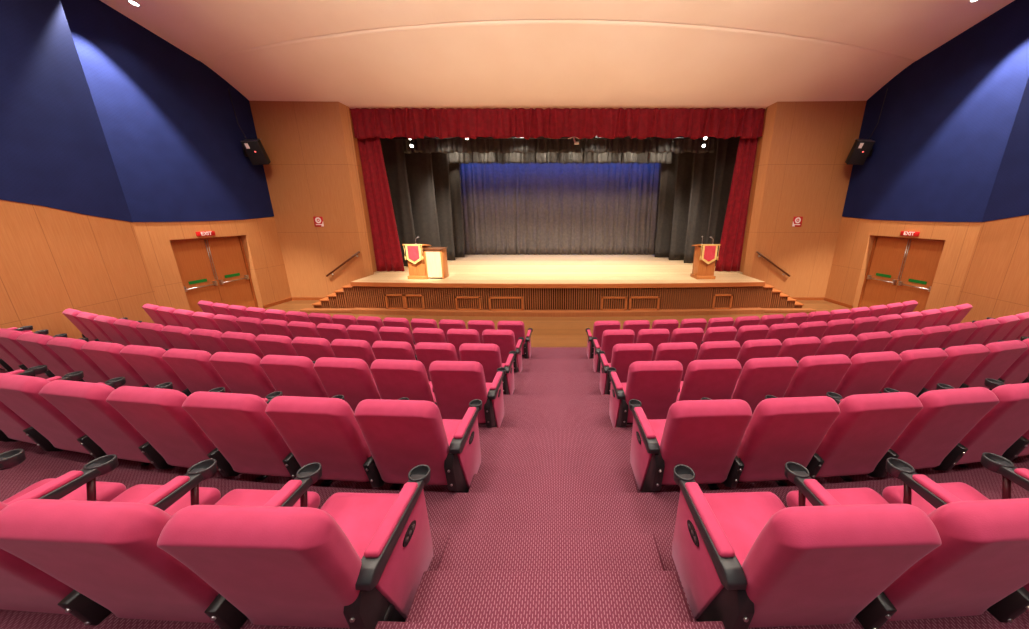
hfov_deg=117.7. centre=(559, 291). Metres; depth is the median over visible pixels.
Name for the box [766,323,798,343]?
seat
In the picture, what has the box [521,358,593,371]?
floor
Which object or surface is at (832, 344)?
seat
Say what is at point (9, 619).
floor
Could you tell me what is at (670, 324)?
seat
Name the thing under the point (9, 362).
seat
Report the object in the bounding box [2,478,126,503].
seat cushion
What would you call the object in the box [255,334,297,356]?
seat
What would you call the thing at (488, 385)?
seat cushion
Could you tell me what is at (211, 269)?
door
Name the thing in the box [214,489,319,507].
seat cushion
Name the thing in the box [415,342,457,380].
seat
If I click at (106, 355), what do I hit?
seat
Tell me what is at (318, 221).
wall sign
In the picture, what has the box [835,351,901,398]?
seat
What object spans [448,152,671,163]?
curtain
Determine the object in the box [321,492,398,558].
seat cushion
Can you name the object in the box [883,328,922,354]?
seat
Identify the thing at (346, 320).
seat
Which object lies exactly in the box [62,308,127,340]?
seat
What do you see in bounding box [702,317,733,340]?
seat
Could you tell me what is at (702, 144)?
lantern
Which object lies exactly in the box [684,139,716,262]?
curtain
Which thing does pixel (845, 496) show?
seat cushion
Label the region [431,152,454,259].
curtain
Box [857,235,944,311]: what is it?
door
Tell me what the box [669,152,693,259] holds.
curtain
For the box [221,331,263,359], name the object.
seat
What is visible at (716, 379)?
seat
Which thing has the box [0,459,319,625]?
seat
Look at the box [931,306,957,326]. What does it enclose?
seat
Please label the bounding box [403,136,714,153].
curtain
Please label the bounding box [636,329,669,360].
seat
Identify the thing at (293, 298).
baseboard
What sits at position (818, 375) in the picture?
seat
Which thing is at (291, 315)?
seat
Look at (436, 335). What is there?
seat
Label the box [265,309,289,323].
seat
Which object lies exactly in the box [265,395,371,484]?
seat
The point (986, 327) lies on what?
seat
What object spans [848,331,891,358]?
seat
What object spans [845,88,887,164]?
loudspeaker
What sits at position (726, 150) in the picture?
curtain
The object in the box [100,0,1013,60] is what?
ceiling
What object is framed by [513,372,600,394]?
floor
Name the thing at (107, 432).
seat
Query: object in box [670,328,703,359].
seat
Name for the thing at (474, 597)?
step
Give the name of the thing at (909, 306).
seat
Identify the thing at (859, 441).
seat
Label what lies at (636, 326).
seat
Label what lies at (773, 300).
stairs
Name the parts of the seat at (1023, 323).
backrest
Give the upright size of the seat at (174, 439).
0.964 m
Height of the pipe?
2.194 m
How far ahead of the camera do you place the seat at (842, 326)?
5.21 m
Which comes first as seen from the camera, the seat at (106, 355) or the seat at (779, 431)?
the seat at (779, 431)
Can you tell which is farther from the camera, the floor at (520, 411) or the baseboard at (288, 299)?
the baseboard at (288, 299)
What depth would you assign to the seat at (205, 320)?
5.58 m
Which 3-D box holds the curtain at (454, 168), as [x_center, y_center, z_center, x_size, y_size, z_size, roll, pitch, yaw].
[-4.954,-4.297,13.569,1.386,5.645,0.067,0,14,0]
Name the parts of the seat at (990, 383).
backrest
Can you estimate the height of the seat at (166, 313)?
0.964 m
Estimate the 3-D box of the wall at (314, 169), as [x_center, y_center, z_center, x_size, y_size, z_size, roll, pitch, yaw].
[-0.047,-2.898,10.150,19.800,6.500,0.500,0,14,0]
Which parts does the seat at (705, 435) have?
panel, armrest, backrest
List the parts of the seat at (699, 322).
backrest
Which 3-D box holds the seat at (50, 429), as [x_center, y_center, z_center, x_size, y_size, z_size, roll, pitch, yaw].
[-3.835,0.999,2.555,0.606,0.964,0.663,2,14,9]
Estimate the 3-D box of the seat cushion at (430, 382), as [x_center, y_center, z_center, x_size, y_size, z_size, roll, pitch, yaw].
[-1.489,1.140,3.354,0.481,0.125,0.468,1,14,3]
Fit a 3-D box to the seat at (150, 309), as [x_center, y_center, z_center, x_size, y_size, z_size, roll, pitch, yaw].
[-7.974,0.669,6.451,0.601,0.964,0.693,5,15,19]
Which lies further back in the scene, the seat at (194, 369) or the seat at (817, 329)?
the seat at (817, 329)
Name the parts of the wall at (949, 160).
fabric panel, fabric panel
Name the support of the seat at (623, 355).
on the floor at (526, 383)
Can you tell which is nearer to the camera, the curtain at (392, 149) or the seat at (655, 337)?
the seat at (655, 337)
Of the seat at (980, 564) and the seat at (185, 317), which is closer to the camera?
the seat at (980, 564)
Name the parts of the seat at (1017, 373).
backrest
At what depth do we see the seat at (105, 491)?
1.69 m
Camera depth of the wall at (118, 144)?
6.23 m
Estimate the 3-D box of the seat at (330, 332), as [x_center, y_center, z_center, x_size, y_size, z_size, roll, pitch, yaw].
[-3.710,0.934,5.394,0.603,0.964,0.699,2,14,9]
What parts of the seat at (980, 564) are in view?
armrest, backrest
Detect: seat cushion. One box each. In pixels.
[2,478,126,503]
[110,484,220,515]
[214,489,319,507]
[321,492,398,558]
[429,381,435,402]
[442,419,461,445]
[486,383,491,394]
[621,383,626,391]
[648,419,665,445]
[676,381,682,401]
[703,492,785,565]
[786,487,888,506]
[882,482,988,514]
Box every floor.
[0,369,1028,492]
[0,447,1028,621]
[0,609,1028,628]
[265,300,850,346]
[374,254,742,273]
[478,395,632,427]
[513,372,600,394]
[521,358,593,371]
[522,347,587,358]
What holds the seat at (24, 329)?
on the floor at (520, 411)
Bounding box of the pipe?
[387,137,729,138]
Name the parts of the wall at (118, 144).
fabric panel, fabric panel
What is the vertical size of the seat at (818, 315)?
0.964 m
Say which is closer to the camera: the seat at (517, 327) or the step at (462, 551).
the step at (462, 551)
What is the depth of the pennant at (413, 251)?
9.29 m
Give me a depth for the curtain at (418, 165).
11.98 m
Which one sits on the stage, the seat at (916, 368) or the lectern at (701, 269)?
the lectern at (701, 269)
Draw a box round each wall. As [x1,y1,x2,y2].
[0,0,290,338]
[249,101,866,296]
[825,0,1028,322]
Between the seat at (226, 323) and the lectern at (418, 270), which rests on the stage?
the lectern at (418, 270)
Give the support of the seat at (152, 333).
on the floor at (526, 383)
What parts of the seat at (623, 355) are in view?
panel, armrest, backrest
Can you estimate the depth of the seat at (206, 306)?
6.99 m
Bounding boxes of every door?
[170,235,258,311]
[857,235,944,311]
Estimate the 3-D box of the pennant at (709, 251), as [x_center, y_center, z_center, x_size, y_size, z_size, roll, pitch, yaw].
[4.513,-1.102,9.300,0.568,0.606,0.042,0,14,0]
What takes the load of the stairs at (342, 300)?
on the floor at (547, 331)
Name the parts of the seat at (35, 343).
backrest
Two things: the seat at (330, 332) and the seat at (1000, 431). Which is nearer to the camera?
the seat at (1000, 431)
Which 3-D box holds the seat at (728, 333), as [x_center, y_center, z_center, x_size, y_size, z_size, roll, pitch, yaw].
[2.574,0.968,5.257,0.600,0.964,0.699,-2,14,-6]
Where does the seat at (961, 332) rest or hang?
on the floor at (526, 383)
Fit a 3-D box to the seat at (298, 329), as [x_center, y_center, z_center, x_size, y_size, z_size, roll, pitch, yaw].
[-4.253,0.911,5.483,0.603,0.964,0.699,3,14,10]
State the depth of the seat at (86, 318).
4.99 m
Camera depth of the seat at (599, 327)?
5.75 m
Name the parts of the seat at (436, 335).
backrest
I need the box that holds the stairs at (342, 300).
[300,284,355,312]
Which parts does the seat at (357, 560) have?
backrest, armrest, armrest, panel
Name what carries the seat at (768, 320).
on the floor at (536, 352)
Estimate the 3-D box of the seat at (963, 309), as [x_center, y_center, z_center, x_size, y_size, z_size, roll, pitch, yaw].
[7.899,0.668,6.458,0.598,0.964,0.693,-5,15,-19]
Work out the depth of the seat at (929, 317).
5.75 m
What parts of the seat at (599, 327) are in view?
panel, backrest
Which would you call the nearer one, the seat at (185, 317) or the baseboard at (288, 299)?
the seat at (185, 317)
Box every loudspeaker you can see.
[228,89,270,164]
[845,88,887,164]
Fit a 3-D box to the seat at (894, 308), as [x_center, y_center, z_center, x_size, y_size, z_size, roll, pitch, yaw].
[7.384,0.674,7.222,0.602,0.964,0.699,-4,15,-17]
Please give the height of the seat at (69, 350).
0.964 m
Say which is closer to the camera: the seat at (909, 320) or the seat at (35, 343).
the seat at (35, 343)
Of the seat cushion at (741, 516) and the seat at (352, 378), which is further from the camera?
the seat at (352, 378)
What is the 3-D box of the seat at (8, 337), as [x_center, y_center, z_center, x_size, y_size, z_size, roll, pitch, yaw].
[-6.391,0.855,3.974,0.600,0.964,0.699,4,14,14]
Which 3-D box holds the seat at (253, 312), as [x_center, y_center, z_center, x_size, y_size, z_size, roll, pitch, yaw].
[-6.382,0.754,6.905,0.606,0.964,0.700,4,15,15]
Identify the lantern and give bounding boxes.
[409,139,415,147]
[700,139,705,147]
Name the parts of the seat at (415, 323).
backrest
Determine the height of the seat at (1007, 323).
0.964 m
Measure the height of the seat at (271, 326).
0.964 m
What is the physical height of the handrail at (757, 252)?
0.863 m
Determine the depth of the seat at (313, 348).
3.97 m
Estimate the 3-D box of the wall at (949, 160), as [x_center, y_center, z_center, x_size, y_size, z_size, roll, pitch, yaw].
[9.459,-2.813,2.183,1.928,10.200,15.600,0,14,0]
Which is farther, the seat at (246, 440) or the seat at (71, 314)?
the seat at (71, 314)
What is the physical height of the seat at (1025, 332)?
0.964 m
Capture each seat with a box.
[0,328,88,378]
[0,329,48,369]
[0,333,67,371]
[0,371,83,443]
[0,373,125,453]
[0,449,126,503]
[0,454,220,614]
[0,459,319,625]
[8,325,32,332]
[8,365,47,375]
[16,333,111,377]
[39,380,172,464]
[46,337,109,382]
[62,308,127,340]
[76,312,141,342]
[81,341,168,388]
[94,315,131,345]
[106,386,224,470]
[113,319,151,346]
[119,345,186,391]
[136,322,174,348]
[142,304,167,325]
[157,306,183,326]
[157,462,432,628]
[161,325,200,349]
[162,348,230,395]
[173,309,200,329]
[182,391,291,479]
[189,328,229,354]
[192,312,222,332]
[198,300,216,314]
[209,352,275,397]
[212,303,232,315]
[213,314,242,332]
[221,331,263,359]
[228,305,249,317]
[236,317,266,336]
[246,307,267,320]
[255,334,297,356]
[260,355,328,397]
[261,319,293,339]
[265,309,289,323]
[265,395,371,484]
[286,311,309,321]
[287,321,320,337]
[291,337,335,361]
[308,313,333,325]
[313,357,380,412]
[316,323,349,343]
[330,339,375,378]
[332,314,357,328]
[347,325,381,358]
[354,397,481,492]
[357,316,383,337]
[370,359,435,402]
[372,341,415,359]
[379,326,415,354]
[383,317,413,340]
[410,318,437,343]
[412,328,445,360]
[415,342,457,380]
[429,361,505,427]
[439,319,465,342]
[447,329,479,360]
[459,343,515,394]
[468,320,494,343]
[482,329,523,371]
[497,321,532,358]
[586,321,620,358]
[592,329,634,371]
[598,343,652,394]
[607,361,682,427]
[623,320,649,342]
[629,397,751,492]
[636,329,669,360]
[651,319,678,342]
[655,342,697,380]
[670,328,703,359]
[672,461,941,628]
[676,359,741,401]
[679,318,706,343]
[697,341,740,359]
[701,326,736,344]
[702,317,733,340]
[731,357,797,414]
[733,316,759,334]
[734,325,768,357]
[736,395,839,485]
[737,339,781,378]
[758,314,784,327]
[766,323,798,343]
[777,337,820,360]
[783,313,808,325]
[783,354,851,397]
[786,457,1028,622]
[795,321,827,339]
[806,311,830,321]
[815,334,857,356]
[815,392,922,480]
[821,319,854,338]
[826,309,850,322]
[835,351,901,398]
[848,307,869,319]
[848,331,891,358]
[849,316,878,336]
[866,305,887,317]
[873,314,901,333]
[881,348,947,397]
[882,452,1028,610]
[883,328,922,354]
[883,387,999,470]
[884,303,903,314]
[894,311,922,330]
[898,300,917,314]
[912,325,951,349]
[913,309,940,329]
[924,344,989,390]
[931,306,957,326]
[936,383,1028,466]
[939,322,976,348]
[942,340,1027,390]
[946,304,972,325]
[963,319,999,344]
[971,338,1028,383]
[972,312,1028,340]
[982,315,1019,345]
[984,378,1028,458]
[986,317,1028,340]
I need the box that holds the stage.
[350,272,765,316]
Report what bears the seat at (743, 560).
on the floor at (655, 513)
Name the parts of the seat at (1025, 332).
backrest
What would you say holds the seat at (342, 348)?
on the floor at (526, 383)
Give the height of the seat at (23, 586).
0.964 m
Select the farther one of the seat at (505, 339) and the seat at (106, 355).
the seat at (505, 339)
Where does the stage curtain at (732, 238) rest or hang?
hanging from the wall at (314, 169)
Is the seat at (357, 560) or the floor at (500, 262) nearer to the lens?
the seat at (357, 560)
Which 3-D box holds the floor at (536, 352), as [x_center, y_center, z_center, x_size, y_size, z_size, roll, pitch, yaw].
[-0.047,1.126,7.428,18.400,0.012,3.466,0,14,0]
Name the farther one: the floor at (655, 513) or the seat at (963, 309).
the seat at (963, 309)
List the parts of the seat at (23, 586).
backrest, armrest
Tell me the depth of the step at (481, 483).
2.33 m
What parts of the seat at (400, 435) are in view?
backrest, armrest, panel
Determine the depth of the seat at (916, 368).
3.12 m
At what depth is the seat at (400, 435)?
2.02 m
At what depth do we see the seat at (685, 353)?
3.81 m
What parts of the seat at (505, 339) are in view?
backrest, panel, armrest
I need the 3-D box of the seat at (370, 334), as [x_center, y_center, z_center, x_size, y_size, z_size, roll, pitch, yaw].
[-3.165,0.953,5.316,0.603,0.964,0.700,2,14,7]
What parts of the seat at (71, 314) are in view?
backrest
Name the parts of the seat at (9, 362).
backrest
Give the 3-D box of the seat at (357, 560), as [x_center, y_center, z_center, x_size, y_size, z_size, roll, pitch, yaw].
[-1.003,1.101,1.354,0.677,0.964,0.663,0,14,1]
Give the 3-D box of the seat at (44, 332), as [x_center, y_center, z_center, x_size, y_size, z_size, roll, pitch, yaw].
[-7.446,0.782,4.264,0.600,0.964,0.699,4,15,16]
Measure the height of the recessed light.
0.052 m
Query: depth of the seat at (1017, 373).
3.49 m
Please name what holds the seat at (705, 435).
on the floor at (503, 450)
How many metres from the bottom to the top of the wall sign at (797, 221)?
0.320 m
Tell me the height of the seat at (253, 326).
0.964 m
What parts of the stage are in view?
vent frame, vent frame, vent frame, vent frame, slat panel, edge trim, vent frame, vent frame, vent frame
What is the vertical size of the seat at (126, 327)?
0.964 m
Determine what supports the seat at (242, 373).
on the floor at (520, 411)
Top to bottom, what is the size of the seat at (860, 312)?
0.964 m
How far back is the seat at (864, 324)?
5.33 m
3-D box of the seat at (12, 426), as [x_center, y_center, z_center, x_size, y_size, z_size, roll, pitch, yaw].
[-4.391,0.974,2.655,0.606,0.964,0.663,3,14,11]
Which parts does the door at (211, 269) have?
vertical rod, vertical rod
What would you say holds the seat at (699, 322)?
on the floor at (536, 352)
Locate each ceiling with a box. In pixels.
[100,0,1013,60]
[200,19,915,109]
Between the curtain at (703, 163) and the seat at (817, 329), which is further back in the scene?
the curtain at (703, 163)
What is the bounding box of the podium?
[422,247,448,278]
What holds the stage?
on the floor at (547, 331)
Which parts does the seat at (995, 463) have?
armrest, backrest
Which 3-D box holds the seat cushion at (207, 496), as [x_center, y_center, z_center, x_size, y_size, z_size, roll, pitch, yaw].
[-2.147,1.188,1.525,0.505,0.125,0.468,1,14,3]
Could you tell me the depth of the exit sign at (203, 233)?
8.14 m
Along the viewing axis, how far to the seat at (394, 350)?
3.85 m
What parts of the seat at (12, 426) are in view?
backrest, armrest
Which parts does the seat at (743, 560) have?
panel, armrest, armrest, backrest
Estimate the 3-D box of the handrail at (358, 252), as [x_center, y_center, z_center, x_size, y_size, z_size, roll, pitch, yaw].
[-7.217,-0.907,10.327,1.255,0.863,0.122,0,14,0]
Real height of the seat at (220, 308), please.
0.964 m
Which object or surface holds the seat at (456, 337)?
on the floor at (528, 365)
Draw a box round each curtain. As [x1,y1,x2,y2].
[350,108,764,139]
[357,136,404,270]
[380,138,415,265]
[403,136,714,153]
[404,152,440,246]
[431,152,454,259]
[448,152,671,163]
[448,163,464,256]
[459,163,660,254]
[655,152,677,256]
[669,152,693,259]
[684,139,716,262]
[706,136,739,265]
[715,136,757,270]
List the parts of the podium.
panel, panel, panel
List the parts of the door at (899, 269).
vertical rod, vertical rod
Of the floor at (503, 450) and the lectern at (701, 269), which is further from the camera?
the lectern at (701, 269)
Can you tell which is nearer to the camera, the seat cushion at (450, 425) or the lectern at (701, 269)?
the seat cushion at (450, 425)
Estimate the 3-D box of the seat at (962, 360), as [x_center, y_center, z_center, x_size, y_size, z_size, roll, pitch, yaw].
[4.180,0.961,3.548,0.600,0.964,0.699,-2,14,-10]
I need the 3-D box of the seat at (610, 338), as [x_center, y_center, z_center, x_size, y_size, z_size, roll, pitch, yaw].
[0.899,0.999,5.134,0.668,0.964,0.663,-1,14,-2]
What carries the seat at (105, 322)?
on the floor at (526, 383)
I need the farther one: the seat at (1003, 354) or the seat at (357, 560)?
the seat at (1003, 354)
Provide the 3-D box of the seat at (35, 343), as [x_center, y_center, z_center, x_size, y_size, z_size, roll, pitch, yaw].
[-5.859,0.887,3.846,0.600,0.964,0.699,3,14,13]
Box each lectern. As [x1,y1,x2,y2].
[402,244,430,278]
[690,244,720,278]
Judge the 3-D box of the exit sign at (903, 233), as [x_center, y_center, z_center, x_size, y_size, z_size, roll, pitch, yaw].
[9.246,-1.516,8.166,0.040,0.120,0.430,0,14,0]
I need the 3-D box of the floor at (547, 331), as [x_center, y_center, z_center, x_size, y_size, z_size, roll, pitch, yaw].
[-0.047,2.207,3.541,19.800,0.200,15.800,0,14,0]
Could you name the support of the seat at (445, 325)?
on the floor at (536, 352)
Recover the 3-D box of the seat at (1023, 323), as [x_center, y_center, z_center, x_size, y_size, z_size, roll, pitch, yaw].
[7.441,0.756,5.342,0.607,0.964,0.700,-5,15,-18]
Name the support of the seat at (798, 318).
on the floor at (536, 352)
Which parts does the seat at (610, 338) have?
panel, armrest, backrest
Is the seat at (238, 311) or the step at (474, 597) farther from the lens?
the seat at (238, 311)
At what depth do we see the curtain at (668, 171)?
13.72 m
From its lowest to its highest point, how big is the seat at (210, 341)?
0.964 m
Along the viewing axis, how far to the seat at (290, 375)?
2.96 m
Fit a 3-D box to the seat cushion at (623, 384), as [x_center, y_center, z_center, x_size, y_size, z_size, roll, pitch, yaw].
[0.879,1.146,3.331,0.481,0.125,0.468,-1,14,-2]
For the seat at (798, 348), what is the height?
0.964 m
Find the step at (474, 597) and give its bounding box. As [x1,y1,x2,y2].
[405,571,691,623]
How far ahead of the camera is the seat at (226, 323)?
5.44 m
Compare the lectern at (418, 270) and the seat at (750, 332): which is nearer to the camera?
the seat at (750, 332)
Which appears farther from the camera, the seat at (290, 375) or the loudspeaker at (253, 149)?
the loudspeaker at (253, 149)
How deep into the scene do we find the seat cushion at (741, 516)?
1.57 m
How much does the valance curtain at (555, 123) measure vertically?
0.865 m
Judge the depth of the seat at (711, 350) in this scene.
3.85 m
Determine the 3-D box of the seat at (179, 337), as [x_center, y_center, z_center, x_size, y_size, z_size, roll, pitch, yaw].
[-5.393,0.904,4.749,0.607,0.964,0.700,3,14,13]
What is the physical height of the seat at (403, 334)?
0.964 m
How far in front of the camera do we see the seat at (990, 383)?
2.75 m
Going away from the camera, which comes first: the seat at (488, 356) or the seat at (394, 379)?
the seat at (394, 379)
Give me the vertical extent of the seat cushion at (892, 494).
0.125 m
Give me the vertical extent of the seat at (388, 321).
0.964 m
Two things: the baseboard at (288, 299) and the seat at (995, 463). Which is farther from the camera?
the baseboard at (288, 299)
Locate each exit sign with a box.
[195,231,214,236]
[900,231,919,236]
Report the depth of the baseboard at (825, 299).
10.16 m
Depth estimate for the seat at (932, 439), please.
2.07 m
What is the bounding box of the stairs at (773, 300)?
[760,284,815,312]
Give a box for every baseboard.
[263,297,291,308]
[292,297,824,299]
[824,298,852,308]
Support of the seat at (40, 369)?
on the floor at (503, 450)
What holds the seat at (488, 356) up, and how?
on the floor at (526, 383)
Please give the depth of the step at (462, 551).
1.69 m
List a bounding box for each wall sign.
[313,217,323,226]
[792,217,802,226]
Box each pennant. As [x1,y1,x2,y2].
[403,244,423,263]
[700,244,719,263]
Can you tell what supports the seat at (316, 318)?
on the floor at (536, 352)
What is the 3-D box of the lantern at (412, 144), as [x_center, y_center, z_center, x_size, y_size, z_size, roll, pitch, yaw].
[-5.077,-5.127,10.677,0.200,0.352,0.254,0,14,0]
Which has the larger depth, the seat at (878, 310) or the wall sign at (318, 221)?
the wall sign at (318, 221)
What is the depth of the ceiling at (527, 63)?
8.10 m
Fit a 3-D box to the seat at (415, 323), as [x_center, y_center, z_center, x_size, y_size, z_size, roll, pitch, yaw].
[-2.582,0.928,6.210,0.606,0.964,0.700,1,14,6]
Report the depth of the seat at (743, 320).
5.96 m
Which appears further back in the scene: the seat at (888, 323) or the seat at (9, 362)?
the seat at (888, 323)
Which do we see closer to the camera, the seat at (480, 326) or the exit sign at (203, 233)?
the seat at (480, 326)
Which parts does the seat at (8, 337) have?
backrest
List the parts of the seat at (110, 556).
backrest, armrest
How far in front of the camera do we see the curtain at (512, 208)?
14.67 m
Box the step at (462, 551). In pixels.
[437,533,663,570]
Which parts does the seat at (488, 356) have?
backrest, armrest, panel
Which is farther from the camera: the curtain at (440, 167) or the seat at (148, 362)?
the curtain at (440, 167)
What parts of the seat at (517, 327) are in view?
backrest, panel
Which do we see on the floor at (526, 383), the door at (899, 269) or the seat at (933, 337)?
the seat at (933, 337)
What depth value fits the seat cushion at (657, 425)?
2.48 m
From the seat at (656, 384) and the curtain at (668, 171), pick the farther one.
the curtain at (668, 171)
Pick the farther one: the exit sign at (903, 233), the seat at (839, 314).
the exit sign at (903, 233)
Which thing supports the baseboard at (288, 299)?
attached to the wall at (118, 144)
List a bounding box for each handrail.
[326,251,359,276]
[756,251,789,276]
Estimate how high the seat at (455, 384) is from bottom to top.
0.964 m
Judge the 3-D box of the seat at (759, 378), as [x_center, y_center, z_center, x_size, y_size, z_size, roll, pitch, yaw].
[2.007,1.030,3.273,0.600,0.964,0.699,-1,14,-5]
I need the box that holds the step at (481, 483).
[468,474,637,493]
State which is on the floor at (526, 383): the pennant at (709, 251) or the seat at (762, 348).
the seat at (762, 348)
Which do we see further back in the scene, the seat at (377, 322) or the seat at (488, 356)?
the seat at (377, 322)
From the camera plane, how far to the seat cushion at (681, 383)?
3.35 m
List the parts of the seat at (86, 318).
backrest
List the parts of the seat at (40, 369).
armrest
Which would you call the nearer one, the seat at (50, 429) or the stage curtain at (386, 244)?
the seat at (50, 429)

